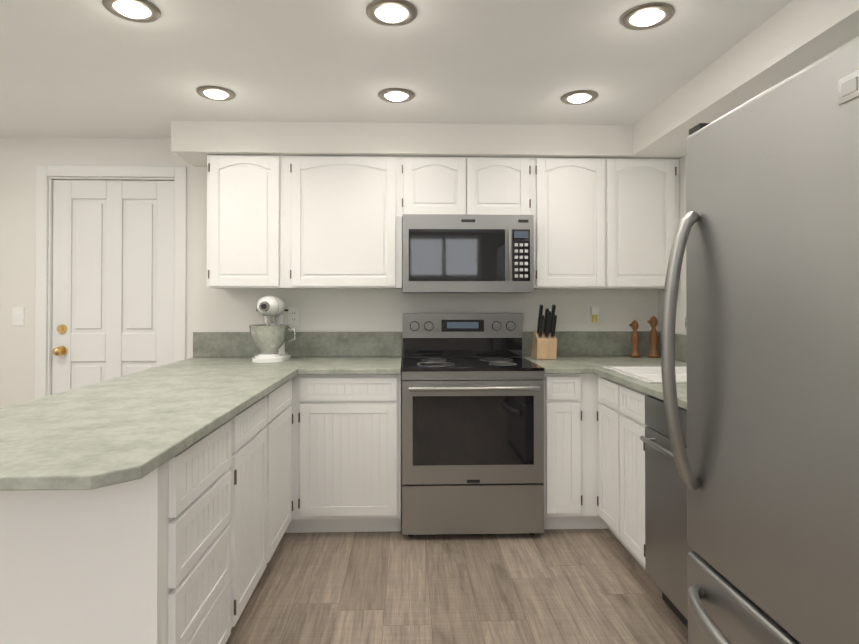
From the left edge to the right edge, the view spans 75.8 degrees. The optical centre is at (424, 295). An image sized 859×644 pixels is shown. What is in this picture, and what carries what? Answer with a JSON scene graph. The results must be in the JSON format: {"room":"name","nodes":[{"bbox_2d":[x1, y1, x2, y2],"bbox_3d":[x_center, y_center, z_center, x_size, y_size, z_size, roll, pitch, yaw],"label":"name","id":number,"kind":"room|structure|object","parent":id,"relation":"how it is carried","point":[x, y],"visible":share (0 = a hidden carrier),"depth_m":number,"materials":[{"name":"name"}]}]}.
{"room":"kitchen","nodes":[
{"label":"kitchen","id":0,"kind":"room"},
{"bbox_2d":[0,137,657,407],"bbox_3d":[-0.945,0.151,3.610,5.150,2.310,0.120,0,-1,-2],"label":"wall","id":1,"kind":"structure","parent":0,"point":[321,310],"depth_m":3.54,"materials":[{"name":"paint"}]},
{"bbox_2d":[12,307,23,325],"bbox_3d":[-2.577,0.135,3.491,0.072,0.116,0.016,0,-1,-2],"label":"switch plate","id":2,"kind":"object","parent":1,"relation":"attached to","point":[17,316],"visible":1,"depth_m":3.49,"materials":[{"name":"white plastic"}]},
{"bbox_2d":[34,165,186,398],"bbox_3d":[-2.000,0.241,3.568,0.940,2.130,0.136,0,-1,-2],"label":"door frame","id":3,"kind":"structure","parent":1,"relation":"attached to","point":[43,279],"depth_m":3.51,"materials":[{"name":"white wood"}]},
{"bbox_2d":[52,180,173,393],"bbox_3d":[-1.991,0.277,3.521,0.784,2.033,0.114,0,-1,-2],"label":"door","id":4,"kind":"structure","parent":1,"relation":"in","point":[113,278],"depth_m":3.54,"materials":[{"name":"paint"}]},
{"bbox_2d":[207,219,286,288],"bbox_3d":[-1.057,-0.254,3.389,0.463,0.425,0.319,0,-1,-2],"label":"upper cabinet","id":5,"kind":"object","parent":1,"relation":"attached to","point":[242,253],"depth_m":3.23,"materials":[{"name":"white wood"}]},
{"bbox_2d":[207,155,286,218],"bbox_3d":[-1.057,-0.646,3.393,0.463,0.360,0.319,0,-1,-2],"label":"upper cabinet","id":6,"kind":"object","parent":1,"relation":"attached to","point":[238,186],"depth_m":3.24,"materials":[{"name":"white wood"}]},
{"bbox_2d":[288,307,299,324],"bbox_3d":[-0.843,0.136,3.549,0.070,0.114,0.008,0,-1,-2],"label":"electrical outlet plate","id":7,"kind":"object","parent":1,"relation":"attached to","point":[293,315],"visible":0.98,"depth_m":3.55,"materials":[{"name":"white plastic"}]},
{"bbox_2d":[287,219,402,288],"bbox_3d":[-0.484,-0.254,3.406,0.685,0.425,0.319,0,-1,-2],"label":"upper cabinet","id":8,"kind":"object","parent":1,"relation":"attached to","point":[299,222],"depth_m":3.25,"materials":[{"name":"white wood"}]},
{"bbox_2d":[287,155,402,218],"bbox_3d":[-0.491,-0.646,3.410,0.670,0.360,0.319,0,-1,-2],"label":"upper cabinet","id":9,"kind":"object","parent":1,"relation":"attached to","point":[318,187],"depth_m":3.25,"materials":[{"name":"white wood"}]},
{"bbox_2d":[193,331,686,361],"bbox_3d":[0.053,0.307,2.658,3.008,0.160,1.836,0,-1,-2],"label":"backsplash","id":10,"kind":"structure","parent":1,"relation":"attached to","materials":[{"name":"laminate"}]},
{"bbox_2d":[403,156,478,214],"bbox_3d":[0.070,-0.646,3.427,0.453,0.360,0.319,0,-1,-2],"label":"upper cabinet","id":11,"kind":"object","parent":1,"relation":"attached to","point":[431,185],"depth_m":3.27,"materials":[{"name":"white wood"}]},
{"bbox_2d":[403,214,533,292],"bbox_3d":[0.243,-0.238,3.356,0.756,0.448,0.461,0,-1,-2],"label":"microwave","id":12,"kind":"object","parent":11,"relation":"attached to","point":[456,253],"visible":1,"depth_m":3.17,"materials":[{"name":"metal"}]},
{"bbox_2d":[479,157,534,218],"bbox_3d":[0.411,-0.646,3.438,0.454,0.360,0.319,0,-1,-2],"label":"upper cabinet","id":13,"kind":"object","parent":1,"relation":"attached to","point":[506,184],"depth_m":3.28,"materials":[{"name":"white wood"}]},
{"bbox_2d":[534,219,610,288],"bbox_3d":[0.850,-0.253,3.447,0.456,0.425,0.319,0,-1,-2],"label":"upper cabinet","id":14,"kind":"object","parent":1,"relation":"attached to","point":[569,253],"depth_m":3.29,"materials":[{"name":"white wood"}]},
{"bbox_2d":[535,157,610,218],"bbox_3d":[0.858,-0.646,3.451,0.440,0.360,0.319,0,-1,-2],"label":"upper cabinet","id":15,"kind":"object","parent":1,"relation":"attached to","point":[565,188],"depth_m":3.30,"materials":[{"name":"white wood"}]},
{"bbox_2d":[588,306,598,322],"bbox_3d":[1.101,0.126,3.588,0.070,0.114,0.050,0,-1,-2],"label":"electrical outlet plate","id":16,"kind":"object","parent":1,"relation":"attached to","point":[593,314],"visible":1,"depth_m":3.58,"materials":[{"name":"white plastic"}]},
{"bbox_2d":[611,219,679,288],"bbox_3d":[1.306,-0.253,3.461,0.456,0.425,0.319,0,-1,-2],"label":"upper cabinet","id":17,"kind":"object","parent":1,"relation":"attached to","point":[640,248],"depth_m":3.30,"materials":[{"name":"white wood"}]},
{"bbox_2d":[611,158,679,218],"bbox_3d":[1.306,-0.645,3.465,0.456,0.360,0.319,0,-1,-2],"label":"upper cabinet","id":18,"kind":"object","parent":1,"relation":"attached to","point":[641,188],"depth_m":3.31,"materials":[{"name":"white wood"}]},
{"bbox_2d":[0,0,792,138],"bbox_3d":[-0.858,-1.062,0.773,5.150,0.060,5.820,0,-1,-2],"label":"ceiling","id":19,"kind":"structure","parent":0,"point":[83,69],"depth_m":2.40,"materials":[{"name":"paint"}]},
{"bbox_2d":[102,0,160,22],"bbox_3d":[-1.039,-1.006,1.958,0.184,0.026,0.184,0,-1,-2],"label":"recessed light","id":20,"kind":"object","parent":19,"relation":"in","point":[142,11],"visible":1,"depth_m":1.94,"materials":[{"name":"silver metal"}]},
{"bbox_2d":[196,86,235,100],"bbox_3d":[-1.044,-0.998,2.758,0.184,0.026,0.184,0,-1,-2],"label":"recessed light","id":21,"kind":"object","parent":19,"relation":"in","point":[216,93],"visible":1,"depth_m":2.73,"materials":[{"name":"silver metal"}]},
{"bbox_2d":[366,0,416,26],"bbox_3d":[-0.120,-1.006,1.986,0.184,0.026,0.184,0,-1,-2],"label":"recessed light","id":22,"kind":"object","parent":19,"relation":"in","point":[393,13],"visible":0.98,"depth_m":1.96,"materials":[{"name":"silver metal"}]},
{"bbox_2d":[378,88,414,102],"bbox_3d":[-0.144,-0.998,2.786,0.184,0.026,0.184,0,-1,-2],"label":"recessed light","id":23,"kind":"object","parent":19,"relation":"in","point":[396,95],"visible":1,"depth_m":2.76,"materials":[{"name":"silver metal"}]},
{"bbox_2d":[560,90,597,104],"bbox_3d":[0.785,-0.998,2.814,0.184,0.026,0.184,0,-1,-2],"label":"recessed light","id":24,"kind":"object","parent":19,"relation":"in","point":[579,97],"visible":1,"depth_m":2.78,"materials":[{"name":"silver metal"}]},
{"bbox_2d":[620,3,673,29],"bbox_3d":[0.810,-1.006,2.015,0.184,0.026,0.184,0,-1,-2],"label":"recessed light","id":25,"kind":"object","parent":19,"relation":"in","point":[647,16],"visible":0.98,"depth_m":1.99,"materials":[{"name":"silver metal"}]},
{"bbox_2d":[225,519,687,643],"bbox_3d":[-0.858,1.308,0.749,5.150,0.060,5.820,0,-1,-2],"label":"floor","id":26,"kind":"structure","parent":0,"point":[573,586],"depth_m":2.40,"materials":[{"name":"brown wood"}]},
{"bbox_2d":[0,417,239,643],"bbox_3d":[-1.012,0.848,1.636,0.705,0.878,0.547,0,-1,-2],"label":"base cabinet","id":27,"kind":"object","parent":26,"relation":"on","point":[172,503],"depth_m":1.37,"materials":[{"name":"white wood"}]},
{"bbox_2d":[0,357,311,492],"bbox_3d":[-1.049,0.399,2.334,0.785,0.031,2.416,0,-1,-2],"label":"countertop","id":28,"kind":"structure","parent":27,"relation":"on","point":[108,436],"depth_m":1.64,"materials":[{"name":"green stone"}]},
{"bbox_2d":[249,295,295,362],"bbox_3d":[-0.907,0.196,3.316,0.275,0.392,0.348,0,-1,-2],"label":"stand mixer","id":29,"kind":"object","parent":28,"relation":"on","point":[268,337],"visible":1,"depth_m":3.21,"materials":[{"name":"white metal"}]},
{"bbox_2d":[240,393,275,614],"bbox_3d":[-1.027,0.853,2.182,0.700,0.878,0.546,0,-1,-2],"label":"base cabinet","id":30,"kind":"object","parent":26,"relation":"on","point":[258,423],"depth_m":2.23,"materials":[{"name":"white wood"}]},
{"bbox_2d":[276,377,295,547],"bbox_3d":[-1.039,0.858,2.600,0.700,0.878,0.560,0,-1,-2],"label":"base cabinet","id":31,"kind":"object","parent":26,"relation":"on","point":[286,395],"depth_m":2.77,"materials":[{"name":"white wood"}]},
{"bbox_2d":[296,365,401,532],"bbox_3d":[-0.434,0.864,3.248,0.591,0.878,0.618,0,-1,-2],"label":"base cabinet","id":32,"kind":"object","parent":26,"relation":"on","point":[349,429],"depth_m":2.94,"materials":[{"name":"white wood"}]},
{"bbox_2d":[296,357,401,376],"bbox_3d":[-0.411,0.409,3.240,0.546,0.031,0.643,0,-1,-2],"label":"countertop","id":33,"kind":"structure","parent":32,"relation":"on","point":[319,366],"depth_m":2.98,"materials":[{"name":"green stone"}]},
{"bbox_2d":[402,313,543,536],"bbox_3d":[0.247,0.708,3.207,0.760,1.190,0.687,0,-1,-2],"label":"range","id":34,"kind":"object","parent":26,"relation":"on","point":[472,423],"visible":1,"depth_m":2.93,"materials":[{"name":"metal"}]},
{"bbox_2d":[543,373,595,529],"bbox_3d":[0.785,0.865,3.285,0.311,0.878,0.618,0,-1,-2],"label":"base cabinet","id":35,"kind":"object","parent":26,"relation":"on","point":[569,483],"depth_m":2.98,"materials":[{"name":"white wood"}]},
{"bbox_2d":[523,357,591,372],"bbox_3d":[0.763,0.409,3.277,0.266,0.031,0.643,0,-1,-2],"label":"countertop","id":36,"kind":"structure","parent":35,"relation":"on","point":[560,364],"depth_m":3.07,"materials":[{"name":"green stone"}]},
{"bbox_2d":[531,305,556,358],"bbox_3d":[0.742,0.225,3.417,0.120,0.334,0.245,0,-1,-2],"label":"knife block","id":37,"kind":"object","parent":36,"relation":"on","point":[544,343],"visible":1,"depth_m":3.36,"materials":[{"name":"brown wood"}]},
{"bbox_2d":[572,357,686,409],"bbox_3d":[1.235,0.403,2.694,0.643,0.031,1.836,0,-1,-2],"label":"countertop","id":38,"kind":"structure","parent":35,"relation":"on","point":[656,391],"depth_m":2.77,"materials":[{"name":"green stone"}]},
{"bbox_2d":[629,320,640,356],"bbox_3d":[1.338,0.276,3.518,0.067,0.236,0.067,0,-1,-35],"label":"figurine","id":39,"kind":"object","parent":38,"relation":"on","point":[634,338],"depth_m":3.50,"materials":[{"name":"brown wood"}]},
{"bbox_2d":[600,365,686,384],"bbox_3d":[1.234,0.485,2.688,0.536,0.212,0.570,0,-1,-2],"label":"sink","id":40,"kind":"object","parent":38,"relation":"in","point":[652,374],"depth_m":2.94,"materials":[{"name":"white ceramic"}]},
{"bbox_2d":[647,316,659,357],"bbox_3d":[1.454,0.262,3.507,0.075,0.262,0.075,0,-1,-35],"label":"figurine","id":41,"kind":"object","parent":38,"relation":"on","point":[653,334],"depth_m":3.49,"materials":[{"name":"brown wood"}]},
{"bbox_2d":[684,317,686,364],"bbox_3d":[1.378,0.204,2.743,0.217,0.352,0.146,0,-1,-2],"label":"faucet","id":42,"kind":"object","parent":38,"relation":"on","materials":[{"name":"silver metal"}]},
{"bbox_2d":[596,377,611,531],"bbox_3d":[1.245,0.860,2.795,0.618,0.878,0.350,0,-1,-2],"label":"base cabinet","id":43,"kind":"object","parent":26,"relation":"on","point":[603,388],"depth_m":2.89,"materials":[{"name":"white wood"}]},
{"bbox_2d":[612,381,646,569],"bbox_3d":[1.252,0.857,2.555,0.618,0.878,0.370,0,-1,-2],"label":"base cabinet","id":44,"kind":"object","parent":26,"relation":"on","point":[628,406],"depth_m":2.57,"materials":[{"name":"white wood"}]},
{"bbox_2d":[640,395,693,628],"bbox_3d":[1.208,0.857,2.068,0.620,0.868,0.584,0,-1,-2],"label":"dishwasher","id":45,"kind":"object","parent":26,"relation":"on","point":[668,548],"visible":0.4,"depth_m":2.17,"materials":[{"name":"metal"}]},
{"bbox_2d":[661,36,858,643],"bbox_3d":[1.156,0.380,1.356,0.864,1.808,0.780,0,-1,-2],"label":"refrigerator","id":46,"kind":"object","parent":26,"relation":"on","point":[767,237],"visible":1,"depth_m":1.32,"materials":[{"name":"metal"}]},
{"bbox_2d":[171,0,858,166],"bbox_3d":[0.080,-0.932,1.841,3.010,0.178,3.500,0,-1,-2],"label":"soffit","id":47,"kind":"structure","parent":0,"point":[791,38],"depth_m":3.19,"materials":[{"name":"paint"}]},
{"bbox_2d":[658,155,685,334],"bbox_3d":[1.668,0.123,0.779,0.100,2.310,5.700,0,-1,-2],"label":"wall","id":48,"kind":"structure","parent":0,"point":[680,314],"depth_m":3.31,"materials":[{"name":"paint"}]}
]}

